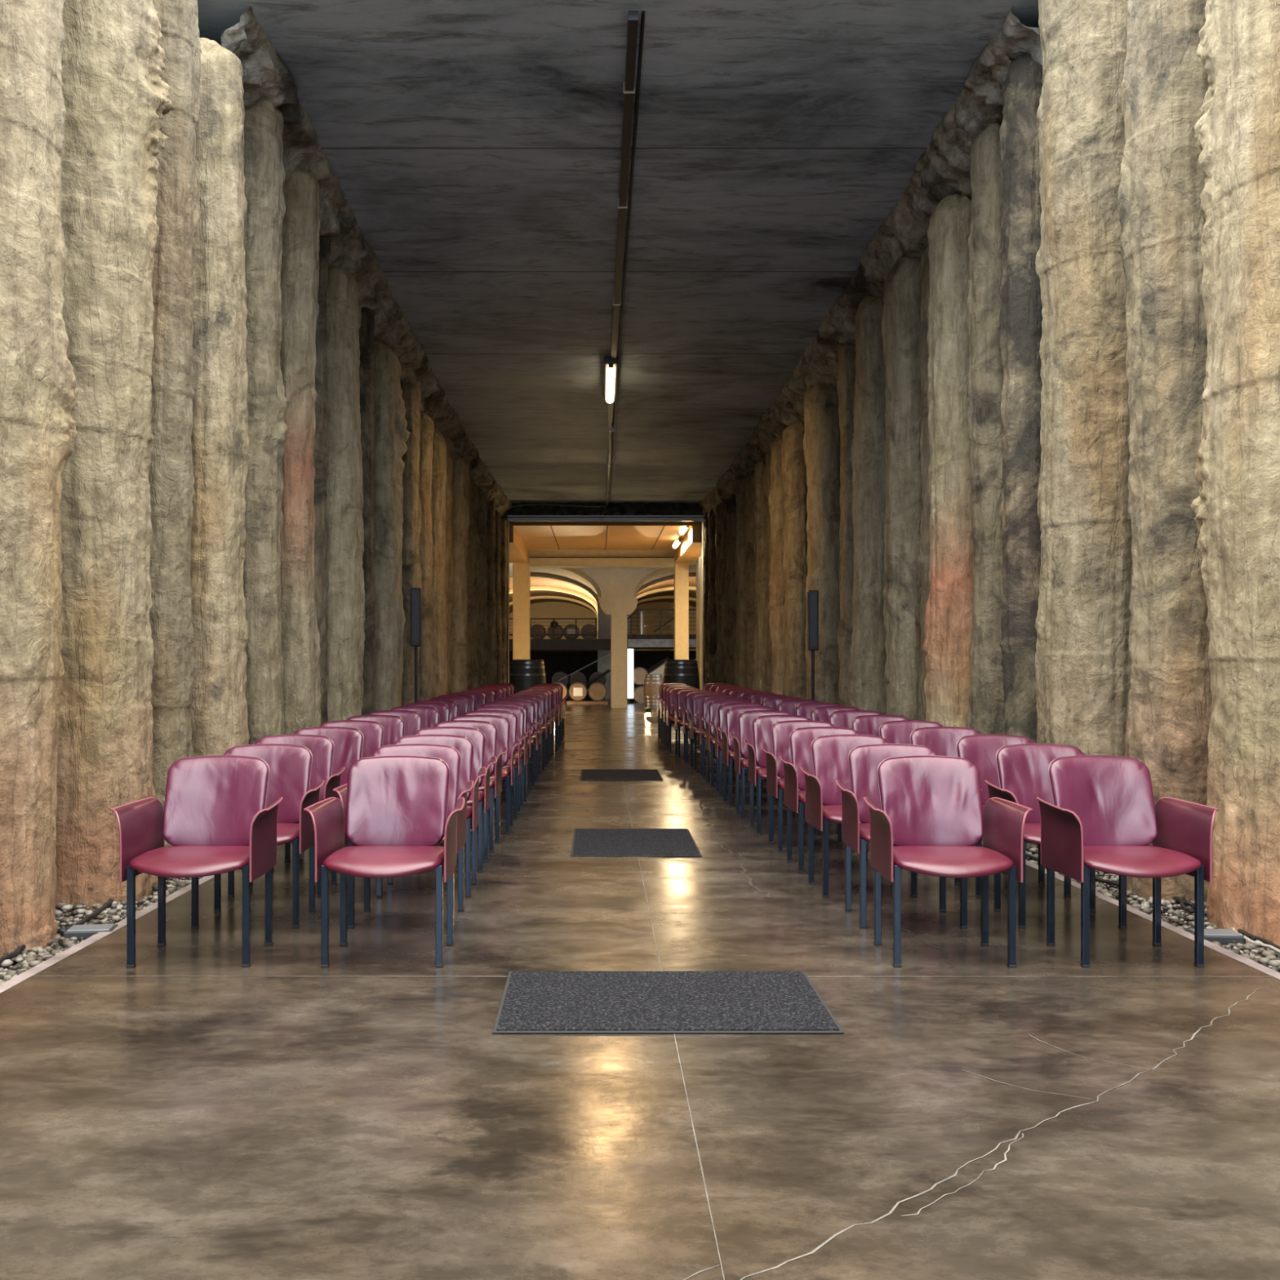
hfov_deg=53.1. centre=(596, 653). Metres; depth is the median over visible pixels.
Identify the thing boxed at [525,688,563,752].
armchair
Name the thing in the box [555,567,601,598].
rib
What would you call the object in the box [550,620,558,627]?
lamp
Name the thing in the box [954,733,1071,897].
armchair
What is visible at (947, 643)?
pile
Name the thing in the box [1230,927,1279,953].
garden hose
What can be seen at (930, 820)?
armchair
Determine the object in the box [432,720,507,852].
armchair
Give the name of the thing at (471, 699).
armchair
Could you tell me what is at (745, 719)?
armchair
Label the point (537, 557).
crossbeam
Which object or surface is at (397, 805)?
armchair
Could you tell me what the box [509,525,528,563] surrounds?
beam
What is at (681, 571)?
square pillar
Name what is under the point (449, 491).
pile
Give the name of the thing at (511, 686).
armchair
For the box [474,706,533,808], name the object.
armchair
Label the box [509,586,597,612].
rib
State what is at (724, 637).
pile
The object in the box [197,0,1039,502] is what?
ceiling
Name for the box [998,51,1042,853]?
pile
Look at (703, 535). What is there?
wall
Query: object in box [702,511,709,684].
pile
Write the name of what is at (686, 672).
cask
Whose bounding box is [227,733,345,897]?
armchair
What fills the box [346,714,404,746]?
armchair
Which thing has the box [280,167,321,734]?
pile
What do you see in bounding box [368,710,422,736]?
armchair
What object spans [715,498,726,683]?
pile
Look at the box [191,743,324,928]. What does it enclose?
armchair
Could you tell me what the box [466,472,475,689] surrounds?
pile
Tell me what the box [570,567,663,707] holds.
pillar
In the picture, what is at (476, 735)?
armchair
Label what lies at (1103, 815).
armchair
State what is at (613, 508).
trim
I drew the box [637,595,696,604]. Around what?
rib
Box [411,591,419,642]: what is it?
grille
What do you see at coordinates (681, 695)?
armchair
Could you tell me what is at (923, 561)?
pile
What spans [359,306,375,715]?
pile
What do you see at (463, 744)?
armchair
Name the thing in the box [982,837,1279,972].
gravel
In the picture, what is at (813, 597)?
grille
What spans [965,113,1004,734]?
pile
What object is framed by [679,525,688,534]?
wall lamp
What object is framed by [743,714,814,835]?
armchair
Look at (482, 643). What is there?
pile
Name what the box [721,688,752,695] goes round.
armchair
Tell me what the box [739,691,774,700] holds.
armchair
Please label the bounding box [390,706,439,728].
armchair
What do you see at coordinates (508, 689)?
armchair
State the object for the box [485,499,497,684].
pile
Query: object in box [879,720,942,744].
armchair
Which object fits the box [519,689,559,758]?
armchair
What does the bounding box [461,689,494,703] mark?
armchair
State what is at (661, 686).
armchair
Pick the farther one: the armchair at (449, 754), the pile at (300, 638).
the pile at (300, 638)
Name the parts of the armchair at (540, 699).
backrest, seat, leg, leg, arm panel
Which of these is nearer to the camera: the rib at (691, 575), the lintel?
the lintel
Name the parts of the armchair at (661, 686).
leg, backrest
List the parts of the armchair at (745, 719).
arm panel, leg, leg, seat, backrest, leg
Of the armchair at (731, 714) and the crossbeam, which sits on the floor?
the armchair at (731, 714)
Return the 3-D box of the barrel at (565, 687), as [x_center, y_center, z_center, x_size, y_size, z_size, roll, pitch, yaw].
[-1.091,1.083,36.650,0.544,0.544,0.900,0,0,0]
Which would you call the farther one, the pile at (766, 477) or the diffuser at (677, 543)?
the diffuser at (677, 543)
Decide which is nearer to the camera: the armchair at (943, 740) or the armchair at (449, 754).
the armchair at (449, 754)
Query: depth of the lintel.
25.90 m
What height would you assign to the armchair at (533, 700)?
0.776 m
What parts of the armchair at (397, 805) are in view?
arm panel, leg, leg, seat, seat frame, backrest, leg, leg, arm panel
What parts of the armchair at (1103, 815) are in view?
leg, arm panel, leg, backrest, seat, leg, arm panel, leg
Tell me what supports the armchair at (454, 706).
on the floor
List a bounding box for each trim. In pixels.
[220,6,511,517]
[505,502,703,515]
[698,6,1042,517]
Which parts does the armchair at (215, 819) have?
leg, arm panel, leg, seat, backrest, leg, arm panel, leg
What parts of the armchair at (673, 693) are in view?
arm panel, leg, leg, seat, backrest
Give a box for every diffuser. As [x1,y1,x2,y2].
[605,364,615,403]
[672,540,679,548]
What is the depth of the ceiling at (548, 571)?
46.94 m
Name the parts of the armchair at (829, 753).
leg, arm panel, leg, seat, backrest, leg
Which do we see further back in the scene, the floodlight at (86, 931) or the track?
the track
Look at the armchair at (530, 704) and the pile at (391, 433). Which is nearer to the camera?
the armchair at (530, 704)
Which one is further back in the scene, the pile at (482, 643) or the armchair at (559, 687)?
the pile at (482, 643)
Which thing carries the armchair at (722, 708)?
on the floor
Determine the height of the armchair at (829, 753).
0.776 m
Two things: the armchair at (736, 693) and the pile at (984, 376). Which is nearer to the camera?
the pile at (984, 376)
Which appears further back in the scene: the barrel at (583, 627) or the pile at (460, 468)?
the barrel at (583, 627)
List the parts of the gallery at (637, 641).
post, post, pale post, post, rail, post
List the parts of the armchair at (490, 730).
backrest, seat, leg, leg, arm panel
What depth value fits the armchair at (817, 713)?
10.43 m
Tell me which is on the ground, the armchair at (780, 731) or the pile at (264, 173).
the pile at (264, 173)
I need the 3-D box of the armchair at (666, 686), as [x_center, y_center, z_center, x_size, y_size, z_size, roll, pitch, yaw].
[1.115,0.817,17.384,0.615,0.776,0.593,0,0,-1]
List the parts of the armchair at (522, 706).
backrest, seat, leg, leg, arm panel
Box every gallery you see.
[509,617,610,650]
[626,608,696,648]
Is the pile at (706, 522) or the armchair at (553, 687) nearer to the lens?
the armchair at (553, 687)
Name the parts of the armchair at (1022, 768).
leg, arm panel, leg, seat, backrest, leg, leg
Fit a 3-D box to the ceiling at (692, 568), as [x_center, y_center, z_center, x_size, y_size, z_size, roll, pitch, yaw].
[3.328,-2.049,49.250,4.740,1.080,29.500,0,0,0]
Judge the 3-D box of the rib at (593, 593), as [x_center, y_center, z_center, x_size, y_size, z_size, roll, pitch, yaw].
[-2.223,-2.044,41.350,4.720,1.070,0.700,0,0,0]
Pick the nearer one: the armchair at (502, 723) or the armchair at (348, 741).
the armchair at (348, 741)
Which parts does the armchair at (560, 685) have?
backrest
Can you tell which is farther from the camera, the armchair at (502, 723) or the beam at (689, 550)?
the beam at (689, 550)
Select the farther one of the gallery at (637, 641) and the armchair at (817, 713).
the gallery at (637, 641)
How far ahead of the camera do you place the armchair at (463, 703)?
12.73 m
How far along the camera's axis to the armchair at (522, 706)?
11.13 m
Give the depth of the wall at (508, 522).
26.05 m
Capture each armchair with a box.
[110,755,283,968]
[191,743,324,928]
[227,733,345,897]
[272,726,371,872]
[302,720,384,852]
[303,755,465,967]
[333,743,474,928]
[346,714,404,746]
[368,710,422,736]
[376,733,486,897]
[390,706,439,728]
[404,702,450,722]
[413,726,497,872]
[415,699,458,720]
[429,696,469,715]
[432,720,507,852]
[437,693,475,711]
[450,714,520,835]
[451,691,486,709]
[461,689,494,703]
[462,710,527,820]
[471,688,502,700]
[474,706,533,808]
[476,686,506,697]
[480,702,537,796]
[483,684,511,696]
[487,683,514,694]
[491,699,542,787]
[498,696,546,778]
[506,693,551,771]
[513,691,555,764]
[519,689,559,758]
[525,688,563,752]
[529,686,565,747]
[533,684,567,743]
[534,683,568,737]
[653,683,690,738]
[657,684,697,743]
[659,686,700,747]
[662,688,706,752]
[671,689,715,758]
[679,691,728,764]
[685,693,734,771]
[694,696,748,778]
[702,683,729,690]
[702,699,762,787]
[708,684,737,692]
[710,702,767,796]
[715,686,744,693]
[717,706,786,808]
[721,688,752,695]
[728,689,760,697]
[729,710,805,820]
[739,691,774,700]
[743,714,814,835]
[749,693,786,703]
[761,696,801,710]
[761,720,855,852]
[777,699,819,715]
[779,726,867,872]
[795,702,840,719]
[800,733,917,897]
[810,706,859,722]
[828,710,881,728]
[835,743,982,928]
[851,714,909,736]
[863,755,1032,968]
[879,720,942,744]
[910,726,981,756]
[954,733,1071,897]
[984,743,1127,928]
[1035,755,1219,968]
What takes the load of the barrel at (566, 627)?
on the gallery at (553, 644)
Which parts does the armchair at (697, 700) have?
arm panel, leg, leg, seat, backrest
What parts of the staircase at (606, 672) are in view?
handrail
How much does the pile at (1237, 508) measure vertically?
5.700 m
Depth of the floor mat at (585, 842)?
8.10 m
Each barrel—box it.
[531,623,546,639]
[547,624,563,639]
[551,671,568,686]
[554,681,568,699]
[563,623,579,639]
[568,671,586,684]
[568,681,587,701]
[580,623,595,639]
[587,681,607,701]
[588,671,606,684]
[633,666,648,684]
[633,685,644,702]
[643,674,662,705]
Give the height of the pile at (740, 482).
4.337 m
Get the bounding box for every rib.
[509,573,599,606]
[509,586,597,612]
[509,595,597,617]
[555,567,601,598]
[633,560,696,598]
[636,586,696,599]
[637,573,696,593]
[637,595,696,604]
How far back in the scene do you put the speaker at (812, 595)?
13.65 m
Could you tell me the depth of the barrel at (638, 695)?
37.67 m
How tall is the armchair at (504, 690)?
0.776 m
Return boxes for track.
[605,10,644,506]
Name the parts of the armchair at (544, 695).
backrest, seat, leg, leg, arm panel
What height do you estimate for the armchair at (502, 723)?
0.776 m
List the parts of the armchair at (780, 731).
arm panel, leg, leg, seat, backrest, leg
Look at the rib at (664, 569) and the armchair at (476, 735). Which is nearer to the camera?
the armchair at (476, 735)
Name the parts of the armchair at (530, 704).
backrest, seat, leg, leg, arm panel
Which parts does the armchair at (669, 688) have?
leg, leg, backrest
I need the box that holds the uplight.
[644,707,651,712]
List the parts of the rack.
rail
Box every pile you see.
[0,0,78,968]
[55,0,174,918]
[148,0,201,879]
[190,37,249,756]
[243,100,289,744]
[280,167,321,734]
[313,235,330,724]
[324,266,365,721]
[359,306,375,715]
[372,341,410,711]
[400,377,422,706]
[417,411,435,701]
[431,429,448,697]
[444,436,453,693]
[449,457,469,693]
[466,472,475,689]
[472,481,480,688]
[477,487,488,686]
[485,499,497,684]
[494,510,502,683]
[500,515,508,683]
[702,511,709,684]
[706,508,716,684]
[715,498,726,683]
[720,499,728,684]
[724,493,737,684]
[734,476,746,687]
[743,470,755,688]
[752,459,768,692]
[762,448,773,692]
[767,433,785,694]
[781,421,807,699]
[802,383,840,705]
[836,343,855,706]
[848,295,886,715]
[881,254,922,720]
[917,245,930,720]
[922,193,973,727]
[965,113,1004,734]
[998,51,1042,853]
[1034,0,1132,875]
[1117,0,1212,913]
[1191,0,1279,955]
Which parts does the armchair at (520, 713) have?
backrest, seat, leg, leg, arm panel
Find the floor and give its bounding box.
[0,695,1279,1279]
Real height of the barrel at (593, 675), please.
0.544 m
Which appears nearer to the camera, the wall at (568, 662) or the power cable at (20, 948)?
the power cable at (20, 948)
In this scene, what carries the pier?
on the floor
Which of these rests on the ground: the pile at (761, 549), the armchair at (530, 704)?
the pile at (761, 549)
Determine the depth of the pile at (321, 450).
10.82 m
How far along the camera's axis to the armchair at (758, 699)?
13.54 m
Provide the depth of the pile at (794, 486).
16.45 m
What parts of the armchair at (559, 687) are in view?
backrest, leg, arm panel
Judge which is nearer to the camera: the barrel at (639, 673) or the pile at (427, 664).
the pile at (427, 664)
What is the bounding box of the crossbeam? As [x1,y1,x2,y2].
[528,549,674,567]
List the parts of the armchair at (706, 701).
arm panel, leg, leg, seat, backrest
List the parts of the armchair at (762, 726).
arm panel, leg, leg, seat, backrest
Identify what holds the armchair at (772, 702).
on the floor
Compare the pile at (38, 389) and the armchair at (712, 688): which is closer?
the pile at (38, 389)
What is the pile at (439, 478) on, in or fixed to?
on the ground
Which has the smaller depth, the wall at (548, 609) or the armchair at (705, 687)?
the armchair at (705, 687)
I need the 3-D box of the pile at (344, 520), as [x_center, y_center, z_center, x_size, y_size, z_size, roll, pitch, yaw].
[-2.351,-1.125,11.651,0.413,4.861,0.451,0,0,30]
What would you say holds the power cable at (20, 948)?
on the gravel at (27, 959)
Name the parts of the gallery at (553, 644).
post, rail, rail, post, post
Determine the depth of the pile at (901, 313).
11.23 m
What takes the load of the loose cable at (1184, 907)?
on the gravel at (1176, 917)
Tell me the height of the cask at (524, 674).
1.179 m
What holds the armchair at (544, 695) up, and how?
on the floor
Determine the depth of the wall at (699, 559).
33.01 m
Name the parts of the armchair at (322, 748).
leg, backrest, leg, leg, arm panel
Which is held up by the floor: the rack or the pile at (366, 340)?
the rack
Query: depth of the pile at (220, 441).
7.91 m
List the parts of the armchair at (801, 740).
arm panel, leg, leg, seat, backrest, leg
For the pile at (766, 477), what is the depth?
18.30 m
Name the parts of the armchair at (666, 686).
arm panel, leg, leg, backrest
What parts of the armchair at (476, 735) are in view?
backrest, seat, leg, leg, arm panel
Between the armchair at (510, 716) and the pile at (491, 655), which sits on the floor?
the armchair at (510, 716)
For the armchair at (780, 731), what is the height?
0.776 m
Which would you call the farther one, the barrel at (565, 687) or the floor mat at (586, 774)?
the barrel at (565, 687)
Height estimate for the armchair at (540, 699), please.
0.776 m
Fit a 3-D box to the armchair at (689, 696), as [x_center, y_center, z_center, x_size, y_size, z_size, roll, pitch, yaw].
[1.200,0.817,14.100,0.615,0.776,0.593,0,0,0]
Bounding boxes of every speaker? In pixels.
[410,587,421,702]
[807,590,818,700]
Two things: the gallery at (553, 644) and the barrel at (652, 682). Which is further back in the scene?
the gallery at (553, 644)
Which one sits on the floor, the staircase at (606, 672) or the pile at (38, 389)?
the staircase at (606, 672)
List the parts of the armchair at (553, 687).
backrest, leg, leg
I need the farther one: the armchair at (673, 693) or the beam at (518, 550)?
the beam at (518, 550)
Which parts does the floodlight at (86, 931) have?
glass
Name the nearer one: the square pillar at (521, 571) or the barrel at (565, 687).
the square pillar at (521, 571)
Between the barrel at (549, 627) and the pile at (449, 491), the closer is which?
the pile at (449, 491)
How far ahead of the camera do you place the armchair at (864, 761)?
5.97 m
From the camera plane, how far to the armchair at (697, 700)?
13.46 m
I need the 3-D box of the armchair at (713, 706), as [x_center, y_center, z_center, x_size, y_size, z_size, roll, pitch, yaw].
[1.258,0.817,11.732,0.615,0.776,0.593,0,0,0]
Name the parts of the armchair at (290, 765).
leg, leg, backrest, seat, leg, leg, arm panel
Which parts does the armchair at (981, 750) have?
leg, leg, backrest, leg, leg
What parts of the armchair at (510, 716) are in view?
backrest, seat, leg, leg, arm panel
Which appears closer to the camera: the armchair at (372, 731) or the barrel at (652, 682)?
the armchair at (372, 731)
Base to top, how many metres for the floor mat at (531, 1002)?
0.011 m
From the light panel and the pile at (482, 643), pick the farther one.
the light panel
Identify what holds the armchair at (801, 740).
on the floor
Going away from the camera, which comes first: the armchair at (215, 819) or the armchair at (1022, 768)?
the armchair at (215, 819)
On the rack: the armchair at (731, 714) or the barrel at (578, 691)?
the barrel at (578, 691)
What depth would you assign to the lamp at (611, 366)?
15.39 m
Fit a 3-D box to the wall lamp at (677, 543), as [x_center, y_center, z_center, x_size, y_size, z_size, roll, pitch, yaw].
[1.833,-2.524,29.300,0.150,0.170,0.900,0,0,0]
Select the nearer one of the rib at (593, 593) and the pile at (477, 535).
the pile at (477, 535)
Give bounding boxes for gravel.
[0,876,203,984]
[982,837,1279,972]
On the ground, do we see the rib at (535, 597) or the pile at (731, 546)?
the pile at (731, 546)
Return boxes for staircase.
[558,653,610,699]
[643,656,669,685]
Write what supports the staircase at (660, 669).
on the floor
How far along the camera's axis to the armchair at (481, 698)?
14.32 m
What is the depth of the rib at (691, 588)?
49.00 m
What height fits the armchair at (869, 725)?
0.776 m
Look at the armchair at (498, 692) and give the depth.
15.94 m
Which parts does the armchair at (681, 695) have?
arm panel, leg, leg, seat, backrest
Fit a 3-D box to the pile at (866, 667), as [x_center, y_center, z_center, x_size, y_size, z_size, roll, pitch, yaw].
[2.746,-1.123,12.632,0.463,4.856,0.481,0,0,-44]
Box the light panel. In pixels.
[627,648,633,698]
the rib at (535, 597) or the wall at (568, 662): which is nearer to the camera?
the wall at (568, 662)
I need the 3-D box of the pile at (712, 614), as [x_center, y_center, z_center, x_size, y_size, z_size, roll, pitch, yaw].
[2.307,-0.820,24.924,0.293,4.249,0.323,0,0,-27]
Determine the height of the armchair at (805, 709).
0.776 m
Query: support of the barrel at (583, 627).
on the gallery at (553, 644)
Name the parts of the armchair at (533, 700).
backrest, seat, leg, leg, arm panel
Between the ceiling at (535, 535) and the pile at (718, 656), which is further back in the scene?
the ceiling at (535, 535)
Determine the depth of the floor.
3.58 m
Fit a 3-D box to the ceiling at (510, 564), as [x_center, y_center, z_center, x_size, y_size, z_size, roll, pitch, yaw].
[1.000,-2.882,48.450,16.000,1.826,31.100,0,0,0]
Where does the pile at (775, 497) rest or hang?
on the ground
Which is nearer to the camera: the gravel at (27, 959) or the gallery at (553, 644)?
the gravel at (27, 959)
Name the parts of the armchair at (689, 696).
arm panel, leg, leg, seat, backrest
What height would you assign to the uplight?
0.100 m
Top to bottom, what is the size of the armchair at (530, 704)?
0.776 m
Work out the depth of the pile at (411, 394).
14.86 m
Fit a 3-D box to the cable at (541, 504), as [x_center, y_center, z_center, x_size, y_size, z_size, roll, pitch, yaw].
[-0.771,-2.804,25.500,1.903,0.353,0.018,0,0,0]
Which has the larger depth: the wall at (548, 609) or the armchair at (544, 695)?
the wall at (548, 609)
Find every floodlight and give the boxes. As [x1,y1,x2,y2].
[63,924,118,940]
[1185,928,1245,945]
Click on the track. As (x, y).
(628, 85)
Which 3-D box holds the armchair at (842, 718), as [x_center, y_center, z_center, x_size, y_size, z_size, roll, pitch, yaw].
[1.964,0.817,9.444,0.615,0.776,0.593,0,0,1]
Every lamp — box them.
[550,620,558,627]
[603,356,617,403]
[672,537,681,548]
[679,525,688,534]
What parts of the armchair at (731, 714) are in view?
arm panel, leg, leg, seat, backrest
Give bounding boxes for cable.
[0,884,167,964]
[510,503,605,521]
[1025,853,1279,949]
[1180,897,1206,915]
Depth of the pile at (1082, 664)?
7.44 m
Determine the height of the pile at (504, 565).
4.137 m
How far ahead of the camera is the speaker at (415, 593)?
13.65 m
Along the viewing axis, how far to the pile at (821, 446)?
14.85 m
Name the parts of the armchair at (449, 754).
arm panel, leg, leg, backrest, leg, leg, arm panel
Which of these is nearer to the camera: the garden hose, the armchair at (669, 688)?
the garden hose
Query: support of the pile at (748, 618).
on the ground
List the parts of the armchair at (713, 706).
arm panel, leg, leg, seat, backrest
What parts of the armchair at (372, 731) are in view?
backrest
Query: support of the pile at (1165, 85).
on the ground
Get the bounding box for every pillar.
[512,563,529,659]
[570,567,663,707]
[674,563,688,659]
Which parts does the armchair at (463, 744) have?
leg, leg, backrest, leg, seat, leg, arm panel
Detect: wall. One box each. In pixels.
[505,517,509,684]
[509,601,696,650]
[509,650,696,695]
[696,555,701,689]
[701,520,705,689]
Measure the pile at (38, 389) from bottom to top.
5.700 m
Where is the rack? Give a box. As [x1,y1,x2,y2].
[566,700,608,704]
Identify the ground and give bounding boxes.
[3,716,1279,980]
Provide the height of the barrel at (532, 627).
0.524 m
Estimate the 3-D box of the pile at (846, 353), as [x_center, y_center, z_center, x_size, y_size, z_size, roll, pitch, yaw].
[2.746,-1.092,13.744,0.304,4.793,0.307,0,0,42]
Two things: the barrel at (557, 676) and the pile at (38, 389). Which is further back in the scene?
the barrel at (557, 676)
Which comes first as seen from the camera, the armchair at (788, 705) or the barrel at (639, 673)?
the armchair at (788, 705)
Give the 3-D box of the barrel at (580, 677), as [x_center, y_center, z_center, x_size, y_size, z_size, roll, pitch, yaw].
[-0.593,0.839,40.200,0.544,0.544,0.900,0,0,0]
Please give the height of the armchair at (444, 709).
0.776 m
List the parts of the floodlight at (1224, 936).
glass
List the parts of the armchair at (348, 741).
leg, backrest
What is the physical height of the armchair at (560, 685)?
0.776 m
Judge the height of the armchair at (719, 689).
0.776 m
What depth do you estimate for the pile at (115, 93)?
6.25 m
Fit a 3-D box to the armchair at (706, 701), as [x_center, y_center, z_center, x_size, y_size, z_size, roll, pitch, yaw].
[1.254,0.817,12.512,0.615,0.776,0.593,0,0,1]
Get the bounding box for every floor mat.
[492,971,844,1033]
[570,828,702,856]
[579,768,662,780]
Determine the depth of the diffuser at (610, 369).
15.51 m
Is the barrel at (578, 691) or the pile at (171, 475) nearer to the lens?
the pile at (171, 475)
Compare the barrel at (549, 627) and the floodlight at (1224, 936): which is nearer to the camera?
the floodlight at (1224, 936)
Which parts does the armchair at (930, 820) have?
leg, arm panel, leg, backrest, seat, leg, arm panel, leg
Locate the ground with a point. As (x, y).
(651, 719)
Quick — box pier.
[597,604,630,698]
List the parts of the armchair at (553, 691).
backrest, leg, leg, arm panel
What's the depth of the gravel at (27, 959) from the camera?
5.83 m
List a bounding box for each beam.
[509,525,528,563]
[674,525,701,563]
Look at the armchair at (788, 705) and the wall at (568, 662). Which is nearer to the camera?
the armchair at (788, 705)
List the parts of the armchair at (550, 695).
backrest, leg, leg, arm panel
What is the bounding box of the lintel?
[507,515,703,521]
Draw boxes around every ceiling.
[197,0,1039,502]
[509,521,701,549]
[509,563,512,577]
[509,567,597,613]
[636,564,696,607]
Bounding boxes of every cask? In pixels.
[509,659,546,693]
[662,659,699,688]
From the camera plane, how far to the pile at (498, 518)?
24.51 m
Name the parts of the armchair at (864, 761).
arm panel, leg, leg, seat, backrest, leg, leg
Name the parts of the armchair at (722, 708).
arm panel, leg, leg, seat, backrest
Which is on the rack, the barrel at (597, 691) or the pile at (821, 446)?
the barrel at (597, 691)
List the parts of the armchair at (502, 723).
backrest, seat, leg, leg, arm panel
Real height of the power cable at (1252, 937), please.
0.033 m
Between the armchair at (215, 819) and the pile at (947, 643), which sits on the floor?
the armchair at (215, 819)
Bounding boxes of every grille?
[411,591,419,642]
[809,594,817,646]

